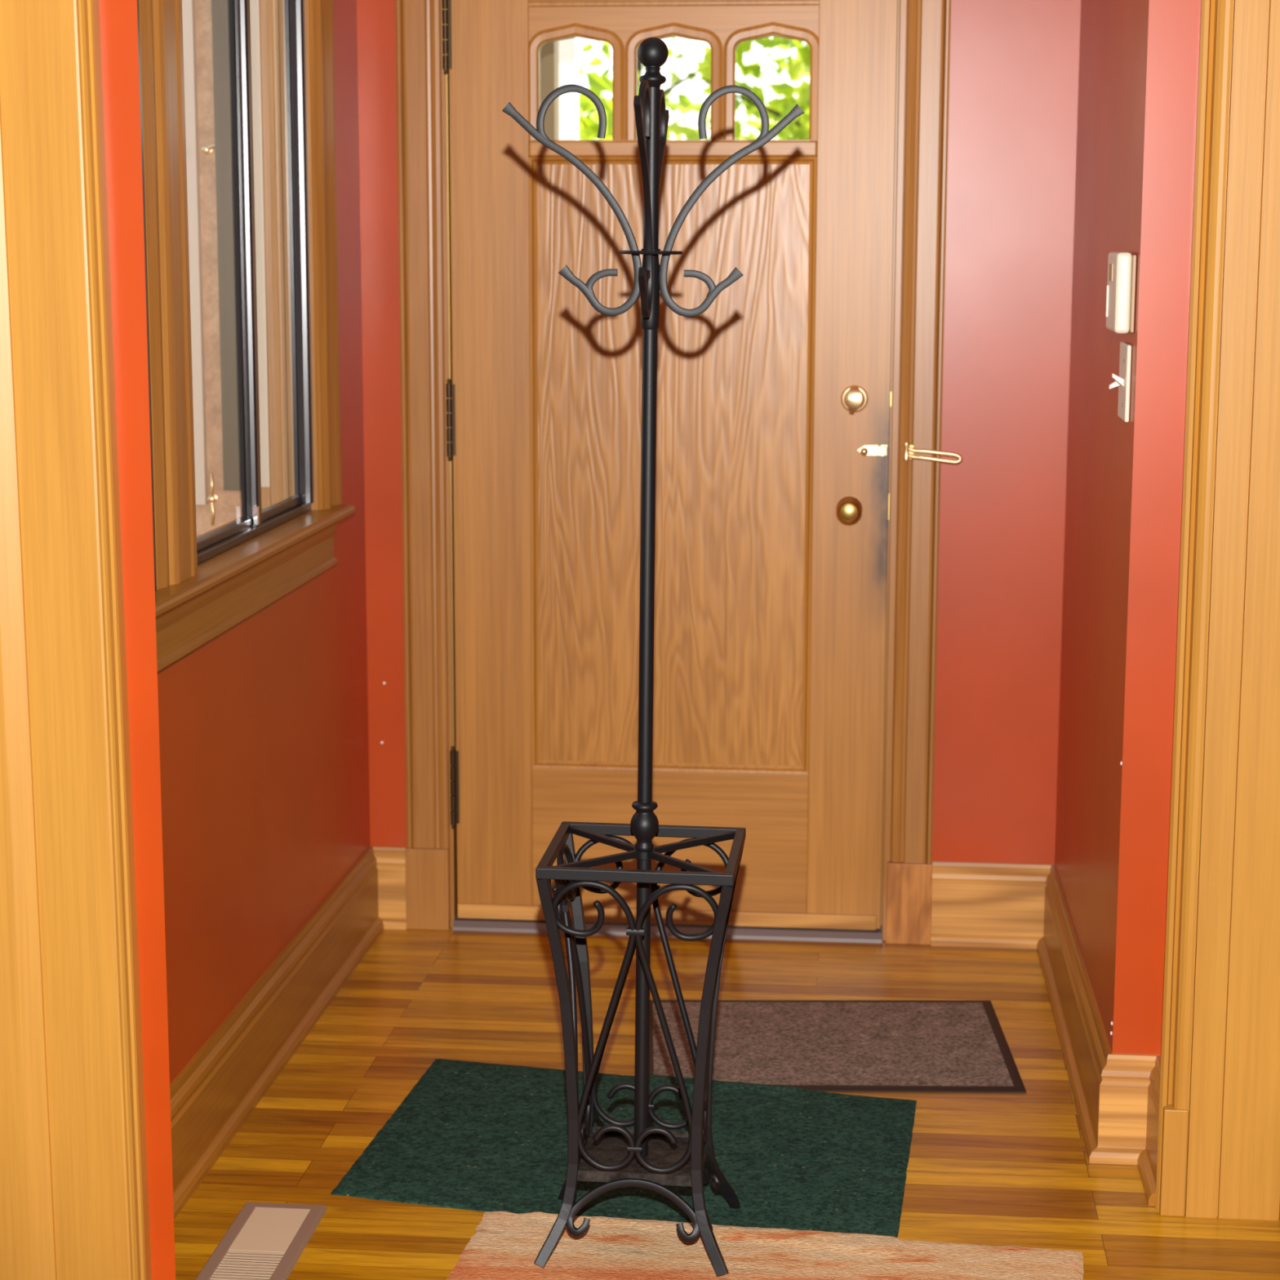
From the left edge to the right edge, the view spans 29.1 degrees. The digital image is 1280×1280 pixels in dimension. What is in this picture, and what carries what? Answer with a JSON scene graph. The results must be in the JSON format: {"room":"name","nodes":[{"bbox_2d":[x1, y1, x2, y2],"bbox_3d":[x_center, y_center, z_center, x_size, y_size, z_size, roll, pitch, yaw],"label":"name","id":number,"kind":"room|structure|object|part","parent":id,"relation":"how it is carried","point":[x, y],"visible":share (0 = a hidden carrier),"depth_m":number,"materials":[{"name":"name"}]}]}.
{"room":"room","nodes":[
{"label":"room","id":0,"kind":"room"},
{"bbox_2d":[98,0,175,1279],"bbox_3d":[-0.902,-0.389,3.426,0.528,2.620,0.270,1,9,6],"label":"wall","id":1,"kind":"structure","parent":0,"point":[117,18],"depth_m":3.31,"materials":[{"name":"red paint"}]},
{"bbox_2d":[0,0,151,1279],"bbox_3d":[-0.807,-0.153,3.291,0.236,2.200,0.052,1,9,6],"label":"trim","id":2,"kind":"structure","parent":1,"relation":"attached to","point":[74,1205],"depth_m":3.32,"materials":[{"name":"brown wood"}]},
{"bbox_2d":[195,0,242,536],"bbox_3d":[-1.300,-0.736,5.267,1.169,3.300,0.080,1,9,6],"label":"wall","id":3,"kind":"structure","parent":0,"point":[228,508],"depth_m":5.18,"materials":[{"name":"tan stucco"}]},
{"bbox_2d":[182,0,208,505],"bbox_3d":[-0.933,-1.319,5.081,0.025,2.087,0.024,1,9,6],"label":"trim","id":4,"kind":"structure","parent":3,"relation":"attached to","point":[188,15],"depth_m":5.15,"materials":[{"name":"beige paint"}]},
{"bbox_2d":[201,143,214,155],"bbox_3d":[-0.862,-1.026,5.121,0.101,0.032,0.026,1,9,6],"label":"porch latch","id":5,"kind":"object","parent":3,"relation":"attached to","point":[206,149],"visible":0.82,"depth_m":5.12,"materials":[{"name":"gold metal"}]},
{"bbox_3d":[-0.903,-1.021,5.126,0.020,0.020,0.026,1,9,6],"label":"post","id":6,"kind":"part","parent":5,"relation":"part of","materials":[{"name":"gold metal"}]},
{"bbox_3d":[-0.859,-1.028,5.116,0.093,0.026,0.015,1,9,4],"label":"lever","id":7,"kind":"part","parent":5,"relation":"part of","materials":[{"name":"gold metal"}]},
{"bbox_2d":[207,472,217,525],"bbox_3d":[-0.912,-0.300,5.246,0.020,0.113,0.026,1,9,6],"label":"porch latch","id":8,"kind":"object","parent":3,"relation":"attached to","point":[213,498],"visible":1,"depth_m":5.24,"materials":[{"name":"gold metal"}]},
{"bbox_3d":[-0.911,-0.300,5.243,0.011,0.113,0.016,-5,11,-29],"label":"lever","id":9,"kind":"part","parent":8,"relation":"part of","materials":[{"name":"gold metal"}]},
{"bbox_3d":[-0.912,-0.301,5.246,0.020,0.020,0.026,1,9,6],"label":"post","id":10,"kind":"part","parent":8,"relation":"part of","materials":[{"name":"gold metal"}]},
{"bbox_2d":[211,0,241,490],"bbox_3d":[-0.861,-1.333,5.070,0.038,2.055,0.026,1,9,6],"label":"trim","id":11,"kind":"structure","parent":3,"relation":"attached to","point":[220,10],"depth_m":5.14,"materials":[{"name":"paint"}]},
{"bbox_2d":[157,0,370,1084],"bbox_3d":[-0.744,-0.524,4.243,0.144,2.620,1.850,1,9,6],"label":"wall","id":12,"kind":"structure","parent":0,"point":[264,745],"depth_m":4.47,"materials":[{"name":"red paint"}]},
{"bbox_2d":[137,0,355,671],"bbox_3d":[-0.729,-0.734,4.068,0.198,1.408,1.458,1,9,6],"label":"window","id":13,"kind":"structure","parent":12,"relation":"in","point":[282,64],"depth_m":4.37,"materials":[{"name":"brown wood"}]},
{"bbox_3d":[-0.722,-0.728,3.676,0.042,1.293,0.183,1,9,6],"label":"mullion casing","id":14,"kind":"part","parent":13,"relation":"part of","materials":[{"name":"brown wood"}]},
{"bbox_3d":[-0.700,-0.201,4.317,0.018,0.015,0.909,1,9,6],"label":"sash rail","id":15,"kind":"part","parent":13,"relation":"part of","materials":[{"name":"brown wood"}]},
{"bbox_3d":[-0.716,-0.135,4.160,0.167,0.035,1.445,1,9,6],"label":"sill","id":16,"kind":"part","parent":13,"relation":"part of","materials":[{"name":"brown wood"}]},
{"bbox_3d":[-0.616,-0.899,4.711,0.046,1.293,0.120,1,9,6],"label":"casing","id":17,"kind":"part","parent":13,"relation":"part of","materials":[{"name":"brown wood"}]},
{"bbox_2d":[169,845,383,1219],"bbox_3d":[-0.655,0.678,4.464,0.034,0.176,1.790,1,9,6],"label":"baseboard","id":18,"kind":"structure","parent":12,"relation":"attached to","point":[211,1098],"depth_m":4.36,"materials":[{"name":"brown wood"}]},
{"bbox_2d":[356,0,1080,864],"bbox_3d":[0.343,-0.668,5.124,2.131,2.620,0.140,1,9,6],"label":"wall","id":19,"kind":"structure","parent":0,"point":[1014,64],"depth_m":5.08,"materials":[{"name":"red paint"}]},
{"bbox_2d":[370,845,406,929],"bbox_3d":[-0.544,0.536,5.324,0.084,0.176,0.034,1,9,6],"label":"baseboard","id":20,"kind":"structure","parent":19,"relation":"attached to","point":[391,860],"depth_m":5.32,"materials":[{"name":"brown wood"}]},
{"bbox_2d":[395,0,449,848],"bbox_3d":[-0.454,-0.514,5.146,0.091,1.953,0.024,1,9,6],"label":"trim","id":21,"kind":"structure","parent":19,"relation":"attached to","point":[418,22],"depth_m":5.15,"materials":[{"name":"brown wood"}]},
{"bbox_2d":[405,847,450,930],"bbox_3d":[-0.457,0.536,5.317,0.093,0.179,0.030,1,9,6],"label":"trim","id":22,"kind":"structure","parent":19,"relation":"attached to","point":[428,870],"depth_m":5.30,"materials":[{"name":"brown wood"}]},
{"bbox_2d":[440,0,457,927],"bbox_3d":[-0.400,-0.403,5.230,0.012,2.060,0.124,1,9,6],"label":"trim","id":23,"kind":"structure","parent":19,"relation":"attached to","point":[453,833],"depth_m":5.18,"materials":[{"name":"brown wood"}]},
{"bbox_2d":[452,914,882,943],"bbox_3d":[0.061,0.616,5.330,0.922,0.019,0.128,1,9,6],"label":"threshold","id":24,"kind":"object","parent":19,"relation":"attached to","point":[459,924],"depth_m":5.27,"materials":[{"name":"grey metal"}]},
{"bbox_2d":[441,0,897,930],"bbox_3d":[0.055,-0.388,5.123,0.926,2.023,0.106,1,9,6],"label":"door","id":25,"kind":"structure","parent":19,"relation":"in","point":[774,400],"depth_m":5.15,"materials":[{"name":"brown wood"}]},
{"bbox_3d":[0.069,-1.345,4.995,0.591,0.093,0.044,1,9,6],"label":"rail","id":26,"kind":"part","parent":25,"relation":"part of","materials":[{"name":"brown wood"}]},
{"bbox_3d":[-0.132,-1.141,5.031,0.200,0.234,0.010,1,9,6],"label":"arch molding","id":27,"kind":"part","parent":25,"relation":"part of","materials":[{"name":"brown wood"}]},
{"bbox_3d":[0.065,0.440,5.291,0.591,0.334,0.044,1,9,6],"label":"rail","id":28,"kind":"part","parent":25,"relation":"part of","materials":[{"name":"brown wood"}]},
{"bbox_3d":[0.068,-1.007,5.050,0.591,0.032,0.045,1,9,6],"label":"rail","id":29,"kind":"part","parent":25,"relation":"part of","materials":[{"name":"brown wood"}]},
{"bbox_3d":[0.065,-0.355,5.143,0.591,1.284,0.013,1,9,6],"label":"panel molding","id":30,"kind":"part","parent":25,"relation":"part of","materials":[{"name":"brown wood"}]},
{"bbox_3d":[0.068,-1.162,5.027,0.591,0.281,0.032,1,9,6],"label":"window panel","id":31,"kind":"part","parent":25,"relation":"part of","materials":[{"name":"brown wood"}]},
{"bbox_3d":[0.068,-1.137,5.012,0.200,0.234,0.010,1,9,6],"label":"arch molding","id":32,"kind":"part","parent":25,"relation":"part of","materials":[{"name":"brown wood"}]},
{"bbox_3d":[0.066,-0.357,5.159,0.591,1.282,0.019,1,9,6],"label":"panel","id":33,"kind":"part","parent":25,"relation":"part of","materials":[{"name":"brown wood"}]},
{"bbox_3d":[0.269,-1.133,4.992,0.200,0.234,0.010,1,9,6],"label":"arch molding","id":34,"kind":"part","parent":25,"relation":"part of","materials":[{"name":"brown wood"}]},
{"bbox_3d":[0.431,-0.265,5.073,0.053,0.053,0.042,1,9,6],"label":"knob","id":35,"kind":"part","parent":25,"relation":"part of","materials":[{"name":"gold metal"}]},
{"bbox_3d":[0.480,-0.392,5.087,0.064,0.024,0.003,1,9,6],"label":"plate","id":36,"kind":"part","parent":25,"relation":"part of","materials":[{"name":"gold metal"}]},
{"bbox_3d":[0.517,-0.278,5.114,0.002,0.055,0.021,1,9,6],"label":"latch plate","id":37,"kind":"part","parent":25,"relation":"part of","materials":[{"name":"gold metal"}]},
{"bbox_2d":[880,0,907,941],"bbox_3d":[0.531,-0.386,5.137,0.015,2.060,0.130,1,9,6],"label":"trim","id":38,"kind":"structure","parent":19,"relation":"attached to","point":[903,3],"depth_m":5.07,"materials":[{"name":"brown wood"}]},
{"bbox_2d":[885,861,932,945],"bbox_3d":[0.570,0.556,5.217,0.095,0.176,0.032,1,9,6],"label":"trim","id":39,"kind":"structure","parent":19,"relation":"attached to","point":[908,885],"depth_m":5.20,"materials":[{"name":"brown wood"}]},
{"bbox_2d":[890,0,951,863],"bbox_3d":[0.576,-0.494,5.046,0.086,1.956,0.024,1,9,6],"label":"trim","id":40,"kind":"structure","parent":19,"relation":"attached to","point":[928,21],"depth_m":5.04,"materials":[{"name":"brown wood"}]},
{"bbox_2d":[902,442,962,464],"bbox_3d":[0.599,-0.382,5.037,0.121,0.041,0.026,2,10,14],"label":"guard","id":41,"kind":"object","parent":19,"relation":"attached to","point":[908,450],"visible":1,"depth_m":5.03,"materials":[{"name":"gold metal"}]},
{"bbox_3d":[0.552,-0.386,5.056,0.020,0.030,0.009,1,9,6],"label":"mounting plate","id":42,"kind":"part","parent":41,"relation":"part of","materials":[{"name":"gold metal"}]},
{"bbox_2d":[930,861,1052,948],"bbox_3d":[0.744,0.560,5.199,0.256,0.176,0.034,1,9,6],"label":"baseboard","id":43,"kind":"structure","parent":19,"relation":"attached to","point":[974,904],"depth_m":5.20,"materials":[{"name":"brown wood"}]},
{"bbox_2d":[173,927,1279,1279],"bbox_3d":[0.007,1.316,1.351,6.800,0.060,8.020,1,9,6],"label":"floor","id":44,"kind":"structure","parent":0,"point":[988,1169],"depth_m":4.26,"materials":[{"name":"brown wood"}]},
{"bbox_2d":[195,1202,327,1279],"bbox_3d":[-0.564,0.900,3.644,0.131,0.006,0.336,1,9,6],"label":"floor vent","id":45,"kind":"object","parent":44,"relation":"in","point":[264,1241],"visible":1,"depth_m":3.66,"materials":[{"name":"beige metal"}]},
{"bbox_2d":[330,1058,916,1237],"bbox_3d":[0.001,0.832,4.051,0.937,0.010,0.669,2,10,14],"label":"floor mat","id":46,"kind":"object","parent":44,"relation":"on","point":[478,1136],"visible":0.85,"depth_m":4.02,"materials":[{"name":"green carpet"}]},
{"bbox_2d":[502,37,804,1276],"bbox_3d":[0.004,0.033,3.539,0.385,1.746,0.386,-4,10,-25],"label":"coat rack","id":47,"kind":"object","parent":46,"relation":"on","point":[653,1158],"visible":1,"depth_m":3.54,"materials":[{"name":"black metal"}]},
{"bbox_3d":[-0.119,0.616,3.534,0.082,0.581,0.025,-7,12,-38],"label":"leg","id":48,"kind":"part","parent":47,"relation":"part of","materials":[{"name":"black metal"}]},
{"bbox_3d":[-0.111,0.545,3.574,0.051,0.446,0.123,2,10,6],"label":"scroll rod","id":49,"kind":"part","parent":47,"relation":"part of","materials":[{"name":"black metal"}]},
{"bbox_3d":[-0.099,0.525,3.692,0.051,0.446,0.123,2,10,6],"label":"scroll rod","id":50,"kind":"part","parent":47,"relation":"part of","materials":[{"name":"black metal"}]},
{"bbox_3d":[-0.097,0.582,3.754,0.023,0.587,0.083,-8,12,-39],"label":"leg","id":51,"kind":"part","parent":47,"relation":"part of","materials":[{"name":"black metal"}]},
{"bbox_3d":[-0.067,0.554,3.521,0.123,0.446,0.051,2,10,6],"label":"scroll rod","id":52,"kind":"part","parent":47,"relation":"part of","materials":[{"name":"black metal"}]},
{"bbox_3d":[-0.045,0.518,3.735,0.123,0.446,0.051,2,10,6],"label":"scroll rod","id":53,"kind":"part","parent":47,"relation":"part of","materials":[{"name":"black metal"}]},
{"bbox_3d":[0.006,0.309,3.583,0.279,0.016,0.279,2,10,6],"label":"frame","id":54,"kind":"part","parent":47,"relation":"part of","materials":[{"name":"black metal"}]},
{"bbox_2d":[577,1126,705,1186],"bbox_3d":[0.001,0.767,3.661,0.178,0.016,0.178,2,10,6],"label":"drip tray","id":55,"kind":"object","parent":47,"relation":"on","point":[608,1153],"depth_m":3.63,"materials":[{"name":"black metal"}]},
{"bbox_3d":[0.052,0.557,3.509,0.123,0.446,0.051,2,10,6],"label":"scroll rod","id":56,"kind":"part","parent":47,"relation":"part of","materials":[{"name":"black metal"}]},
{"bbox_3d":[0.075,0.521,3.723,0.123,0.446,0.051,2,10,6],"label":"scroll rod","id":57,"kind":"part","parent":47,"relation":"part of","materials":[{"name":"black metal"}]},
{"bbox_3d":[0.106,0.550,3.552,0.051,0.446,0.123,2,10,6],"label":"scroll rod","id":58,"kind":"part","parent":47,"relation":"part of","materials":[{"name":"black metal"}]},
{"bbox_3d":[0.119,0.531,3.670,0.051,0.446,0.123,2,10,6],"label":"scroll rod","id":59,"kind":"part","parent":47,"relation":"part of","materials":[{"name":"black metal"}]},
{"bbox_3d":[0.102,0.622,3.513,0.023,0.581,0.083,-8,12,-39],"label":"leg","id":60,"kind":"part","parent":47,"relation":"part of","materials":[{"name":"black metal"}]},
{"bbox_3d":[0.125,0.588,3.730,0.081,0.587,0.025,-8,12,-39],"label":"leg","id":61,"kind":"part","parent":47,"relation":"part of","materials":[{"name":"black metal"}]},
{"bbox_2d":[446,1211,1084,1279],"bbox_3d":[0.149,0.949,3.352,0.906,0.010,0.745,2,10,9],"label":"rug","id":62,"kind":"object","parent":44,"relation":"on","point":[504,1245],"visible":0.93,"depth_m":3.62,"materials":[{"name":"fabric"}]},
{"bbox_2d":[648,1000,1026,1093],"bbox_3d":[0.346,0.749,4.573,0.682,0.005,0.520,0,9,0],"label":"floor mat","id":63,"kind":"object","parent":44,"relation":"on","point":[838,1046],"visible":0.89,"depth_m":4.55,"materials":[{"name":"brown carpet"}]},
{"bbox_2d":[1054,0,1201,1055],"bbox_3d":[1.041,-0.526,4.278,0.473,2.620,1.430,1,9,6],"label":"wall","id":64,"kind":"structure","parent":0,"point":[1139,72],"depth_m":3.97,"materials":[{"name":"red paint"}]},
{"bbox_2d":[1036,864,1111,1160],"bbox_3d":[0.801,0.661,4.591,0.034,0.176,1.249,1,9,5],"label":"baseboard","id":65,"kind":"structure","parent":64,"relation":"attached to","point":[1084,1043],"depth_m":4.47,"materials":[{"name":"brown wood"}]},
{"bbox_2d":[1108,341,1131,422],"bbox_3d":[0.766,-0.414,3.942,0.026,0.122,0.124,1,9,6],"label":"light switch","id":66,"kind":"object","parent":64,"relation":"attached to","point":[1122,381],"visible":1,"depth_m":3.91,"materials":[{"name":"beige plastic"}]},
{"bbox_3d":[0.776,-0.414,3.941,0.007,0.122,0.124,1,9,6],"label":"plate","id":67,"kind":"part","parent":66,"relation":"part of","materials":[{"name":"beige plastic"}]},
{"bbox_2d":[1105,251,1136,333],"bbox_3d":[0.764,-0.554,3.919,0.032,0.126,0.176,1,9,6],"label":"thermostat","id":68,"kind":"object","parent":64,"relation":"attached to","point":[1122,266],"visible":1,"depth_m":3.84,"materials":[{"name":"beige plastic"}]},
{"bbox_3d":[0.754,-0.547,3.973,0.003,0.050,0.010,1,9,6],"label":"lever","id":69,"kind":"part","parent":68,"relation":"part of","materials":[{"name":"beige plastic"}]},
{"bbox_2d":[1088,1053,1159,1164],"bbox_3d":[0.786,0.760,3.990,0.111,0.176,0.034,1,9,6],"label":"baseboard","id":70,"kind":"structure","parent":64,"relation":"attached to","point":[1126,1081],"depth_m":3.99,"materials":[{"name":"brown wood"}]},
{"bbox_2d":[1137,1054,1160,1205],"bbox_3d":[0.816,0.775,3.904,0.034,0.176,0.203,1,9,6],"label":"baseboard","id":71,"kind":"structure","parent":64,"relation":"attached to","point":[1147,1160],"depth_m":3.91,"materials":[{"name":"brown wood"}]},
{"bbox_2d":[1159,1103,1188,1216],"bbox_3d":[0.818,0.798,3.777,0.036,0.171,0.028,1,9,6],"label":"trim","id":72,"kind":"structure","parent":64,"relation":"attached to","point":[1175,1122],"depth_m":3.76,"materials":[{"name":"brown wood"}]},
{"bbox_2d":[1155,0,1279,1220],"bbox_3d":[0.936,-0.201,3.601,0.279,2.200,0.031,1,9,6],"label":"trim","id":73,"kind":"structure","parent":64,"relation":"attached to","point":[1220,1055],"depth_m":3.64,"materials":[{"name":"brown wood"}]},
{"label":"outside","id":74,"kind":"structure","parent":0,"visible":0},
{"bbox_3d":[2.555,-3.875,34.938,60.000,0.200,59.840,1,9,6],"label":"ground","id":75,"kind":"structure","parent":74,"visible":0},
{"bbox_2d":[540,40,559,140],"bbox_3d":[-1.049,-0.827,6.123,1.700,3.200,0.080,1,9,6],"label":"wall","id":76,"kind":"structure","parent":75,"relation":"on","point":[549,51],"depth_m":5.92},
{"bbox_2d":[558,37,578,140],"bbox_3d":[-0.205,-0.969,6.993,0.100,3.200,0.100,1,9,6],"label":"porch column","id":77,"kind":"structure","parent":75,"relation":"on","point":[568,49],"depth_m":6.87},
{"bbox_2d":[578,36,809,140],"bbox_3d":[-0.042,-3.555,16.548,3.962,5.555,3.934,-3,10,-18],"label":"tree","id":78,"kind":"object","parent":75,"relation":"on","point":[682,99],"visible":0.05,"depth_m":16.59,"materials":[{"name":"green plant"}]},
{"bbox_2d":[578,35,810,140],"bbox_3d":[0.903,-2.440,11.800,3.146,4.987,3.320,0,9,-2],"label":"tree","id":79,"kind":"object","parent":75,"relation":"on","point":[777,108],"visible":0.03,"depth_m":11.91,"materials":[{"name":"green plant"}]}
]}

